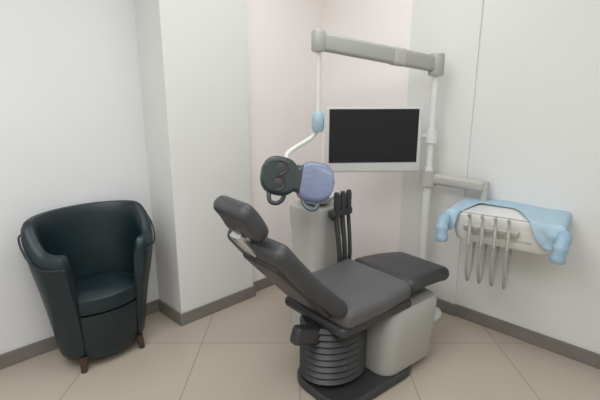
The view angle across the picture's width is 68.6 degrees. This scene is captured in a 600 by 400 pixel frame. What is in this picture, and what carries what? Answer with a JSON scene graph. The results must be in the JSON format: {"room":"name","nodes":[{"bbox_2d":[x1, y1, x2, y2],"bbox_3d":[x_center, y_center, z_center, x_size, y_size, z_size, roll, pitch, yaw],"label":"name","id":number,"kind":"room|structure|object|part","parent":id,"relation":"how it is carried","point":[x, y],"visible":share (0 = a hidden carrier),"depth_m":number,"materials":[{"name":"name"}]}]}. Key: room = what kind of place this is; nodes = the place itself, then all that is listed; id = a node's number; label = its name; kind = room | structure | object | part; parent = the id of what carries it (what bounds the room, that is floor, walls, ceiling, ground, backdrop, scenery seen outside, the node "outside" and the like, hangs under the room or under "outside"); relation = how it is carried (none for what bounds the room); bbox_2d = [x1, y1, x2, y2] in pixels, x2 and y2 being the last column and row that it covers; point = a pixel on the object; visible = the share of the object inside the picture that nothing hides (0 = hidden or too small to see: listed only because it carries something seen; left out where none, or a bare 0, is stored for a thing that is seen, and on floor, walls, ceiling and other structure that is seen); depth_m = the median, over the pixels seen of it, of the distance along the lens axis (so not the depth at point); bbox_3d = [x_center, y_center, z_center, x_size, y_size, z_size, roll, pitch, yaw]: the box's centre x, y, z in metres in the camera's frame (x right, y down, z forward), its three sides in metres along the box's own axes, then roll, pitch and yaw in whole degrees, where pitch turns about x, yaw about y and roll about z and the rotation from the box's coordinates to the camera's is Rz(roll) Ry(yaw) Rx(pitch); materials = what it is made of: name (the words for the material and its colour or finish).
{"room":"dental treatment room","nodes":[
{"label":"dental treatment room","id":0,"kind":"room"},
{"bbox_2d":[0,0,158,353],"bbox_3d":[-1.977,-0.308,1.957,2.600,2.650,0.200,-14,19,-43],"label":"wall","id":1,"kind":"structure","parent":0,"point":[72,129],"depth_m":2.46,"materials":[{"name":"white paint"}]},
{"bbox_2d":[0,277,273,369],"bbox_3d":[-1.345,0.848,2.622,4.003,0.085,0.313,-11,18,-37],"label":"baseboard","id":2,"kind":"structure","parent":1,"relation":"attached to","point":[18,355],"depth_m":2.95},
{"bbox_2d":[134,0,252,313],"bbox_3d":[-0.740,-0.556,2.952,0.500,2.650,0.600,14,19,43],"label":"column","id":3,"kind":"structure","parent":1,"relation":"attached to","point":[192,54],"depth_m":2.78,"materials":[{"name":"white paint"}]},
{"bbox_2d":[245,0,322,281],"bbox_3d":[-0.262,-0.680,3.450,0.450,2.650,0.800,14,19,43],"label":"wall","id":4,"kind":"structure","parent":0,"point":[281,61],"depth_m":3.23,"materials":[{"name":"white paint"}]},
{"bbox_2d":[0,284,599,399],"bbox_3d":[0.038,1.274,1.295,4.600,0.100,4.800,14,19,43],"label":"floor","id":5,"kind":"structure","parent":0,"point":[244,350],"depth_m":2.44,"materials":[{"name":"beige tile"}]},
{"bbox_2d":[17,200,155,373],"bbox_3d":[-1.168,0.476,2.523,0.428,0.861,0.701,13,19,42],"label":"armchair","id":6,"kind":"object","parent":5,"relation":"on","point":[89,264],"visible":1,"depth_m":2.47,"materials":[{"name":"black leather"}]},
{"bbox_3d":[-1.182,0.899,2.413,0.047,0.093,0.049,13,19,42],"label":"leg","id":7,"kind":"part","parent":6,"relation":"part of","materials":[{"name":"brown wood"}]},
{"bbox_3d":[-1.150,0.710,2.563,0.348,0.267,0.490,13,19,42],"label":"seat","id":8,"kind":"part","parent":6,"relation":"part of","materials":[{"name":"black leather"}]},
{"bbox_2d":[75,271,136,316],"bbox_3d":[-1.142,0.523,2.508,0.342,0.120,0.470,13,19,42],"label":"seat cushion","id":9,"kind":"object","parent":6,"relation":"on","point":[99,293],"depth_m":2.44,"materials":[{"name":"black leather"}]},
{"bbox_3d":[-0.960,0.843,2.636,0.047,0.093,0.049,13,19,42],"label":"leg","id":10,"kind":"part","parent":6,"relation":"part of","materials":[{"name":"brown wood"}]},
{"bbox_2d":[289,189,351,324],"bbox_3d":[0.150,0.358,2.784,0.297,0.957,0.424,-14,19,-43],"label":"dental cuspidor unit","id":11,"kind":"object","parent":5,"relation":"on","point":[316,236],"visible":0.56,"depth_m":2.65,"materials":[{"name":"grey plastic"}]},
{"bbox_2d":[305,192,334,204],"bbox_3d":[0.105,-0.008,2.739,0.244,0.060,0.244,14,19,43],"label":"bowl","id":12,"kind":"object","parent":11,"relation":"on","point":[329,201],"depth_m":2.67,"materials":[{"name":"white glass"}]},
{"bbox_3d":[0.211,0.011,2.540,0.035,0.110,0.036,14,19,43],"label":"suction handle","id":13,"kind":"part","parent":11,"relation":"part of","materials":[{"name":"grey plastic"}]},
{"bbox_3d":[0.250,0.001,2.578,0.035,0.110,0.036,14,19,43],"label":"suction handle","id":14,"kind":"part","parent":11,"relation":"part of","materials":[{"name":"grey plastic"}]},
{"bbox_3d":[0.289,-0.008,2.616,0.035,0.110,0.036,14,19,43],"label":"suction handle","id":15,"kind":"part","parent":11,"relation":"part of","materials":[{"name":"grey plastic"}]},
{"bbox_2d":[213,195,448,399],"bbox_3d":[0.245,0.420,2.294,1.390,1.075,0.519,-11,18,-38],"label":"dental chair","id":16,"kind":"object","parent":5,"relation":"on","point":[365,321],"visible":1,"depth_m":2.19,"materials":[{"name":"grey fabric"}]},
{"bbox_3d":[-0.065,0.324,2.025,0.396,0.418,0.467,-11,18,-38],"label":"backrest","id":17,"kind":"part","parent":16,"relation":"part of","materials":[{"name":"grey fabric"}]},
{"bbox_3d":[0.255,0.543,2.347,0.520,0.060,0.460,-11,18,-38],"label":"seat frame","id":18,"kind":"part","parent":16,"relation":"part of","materials":[{"name":"grey plastic"}]},
{"bbox_3d":[0.301,0.922,2.400,0.620,0.050,0.420,-11,18,-38],"label":"plate","id":19,"kind":"part","parent":16,"relation":"part of","materials":[{"name":"grey plastic"}]},
{"bbox_3d":[0.252,0.473,2.327,0.493,0.116,0.499,-11,18,-38],"label":"seat","id":20,"kind":"part","parent":16,"relation":"part of","materials":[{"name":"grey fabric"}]},
{"bbox_2d":[260,29,444,321],"bbox_3d":[0.375,-0.041,2.625,1.313,1.810,0.309,-7,16,-26],"label":"lamp stand","id":21,"kind":"object","parent":5,"relation":"on","point":[313,182],"visible":0.98,"depth_m":2.38,"materials":[{"name":"white metal"}]},
{"bbox_3d":[-0.117,-0.018,2.336,0.122,0.084,0.057,-6,15,-23],"label":"handle","id":22,"kind":"part","parent":21,"relation":"part of","materials":[{"name":"black plastic"}]},
{"bbox_3d":[0.057,0.008,2.365,0.112,0.105,0.065,2,14,9],"label":"handle","id":23,"kind":"part","parent":21,"relation":"part of","materials":[{"name":"blue plastic"}]},
{"bbox_3d":[0.100,-0.639,2.397,0.023,0.350,0.024,0,14,0],"label":"drop rod","id":24,"kind":"part","parent":21,"relation":"part of","materials":[{"name":"white metal"}]},
{"bbox_3d":[0.463,-0.834,2.503,0.792,0.192,0.060,-6,15,-22],"label":"swing arm","id":25,"kind":"part","parent":21,"relation":"part of","materials":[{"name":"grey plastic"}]},
{"bbox_2d":[324,107,437,171],"bbox_3d":[0.503,-0.384,2.762,0.714,0.400,0.134,-1,14,-4],"label":"monitor","id":26,"kind":"object","parent":21,"relation":"attached to","point":[357,139],"visible":0.95,"depth_m":2.69,"materials":[{"name":"white plastic"}]},
{"bbox_3d":[0.825,-0.047,2.853,0.056,1.610,0.056,0,14,0],"label":"post","id":27,"kind":"part","parent":21,"relation":"part of","materials":[{"name":"white metal"}]},
{"bbox_2d":[420,169,572,264],"bbox_3d":[1.040,0.060,2.486,0.890,0.330,0.494,10,17,34],"label":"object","id":28,"kind":"object","parent":21,"relation":"attached to","point":[522,238],"visible":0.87,"depth_m":2.41,"materials":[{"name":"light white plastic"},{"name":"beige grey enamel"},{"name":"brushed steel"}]},
{"bbox_3d":[0.945,-0.122,2.748,0.393,0.104,0.100,10,17,34],"label":"link arm","id":29,"kind":"part","parent":28,"relation":"part of","materials":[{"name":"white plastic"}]},
{"bbox_2d":[465,212,475,280],"bbox_3d":[0.956,0.258,2.469,0.020,0.427,0.192,10,17,34],"label":"dental handpiece","id":30,"kind":"object","parent":28,"relation":"attached to","point":[467,275],"visible":0.94,"depth_m":2.44,"materials":[{"name":"metal"}]},
{"bbox_2d":[477,214,487,283],"bbox_3d":[1.009,0.267,2.433,0.020,0.427,0.192,10,17,34],"label":"dental handpiece","id":31,"kind":"object","parent":28,"relation":"attached to","point":[479,276],"visible":0.98,"depth_m":2.40,"materials":[{"name":"metal"}]},
{"bbox_2d":[489,216,499,286],"bbox_3d":[1.062,0.276,2.396,0.020,0.427,0.192,10,17,34],"label":"dental handpiece","id":32,"kind":"object","parent":28,"relation":"attached to","point":[494,237],"visible":0.94,"depth_m":2.37,"materials":[{"name":"metal"}]},
{"bbox_3d":[1.083,0.187,2.370,0.300,0.047,0.029,10,17,34],"label":"control panel","id":33,"kind":"part","parent":28,"relation":"part of","materials":[{"name":"white plastic"}]},
{"bbox_2d":[502,218,511,288],"bbox_3d":[1.115,0.285,2.360,0.020,0.427,0.192,10,17,34],"label":"dental handpiece","id":34,"kind":"object","parent":28,"relation":"attached to","point":[507,241],"visible":0.98,"depth_m":2.33,"materials":[{"name":"metal"}]},
{"bbox_2d":[446,196,571,251],"bbox_3d":[1.171,0.128,2.484,0.612,0.164,0.443,10,17,34],"label":"sheet","id":35,"kind":"object","parent":28,"relation":"on","point":[546,223],"visible":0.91,"depth_m":2.35,"materials":[{"name":"blue fabric"}]},
{"bbox_2d":[322,0,599,353],"bbox_3d":[1.594,-0.410,2.369,0.250,2.650,3.750,-14,19,-43],"label":"wall","id":36,"kind":"structure","parent":0,"point":[535,133],"depth_m":2.55,"materials":[{"name":"white paint"}]},
{"bbox_2d":[399,0,483,303],"bbox_3d":[0.985,-0.555,2.951,0.460,2.650,0.262,14,19,43],"label":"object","id":37,"kind":"structure","parent":36,"relation":"attached to","point":[452,28],"depth_m":2.83,"materials":[{"name":"white paint"}]},
{"bbox_2d":[436,298,599,368],"bbox_3d":[1.501,0.859,2.580,3.736,0.085,0.026,14,19,43],"label":"baseboard","id":38,"kind":"structure","parent":36,"relation":"attached to","point":[582,355],"depth_m":2.70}
]}

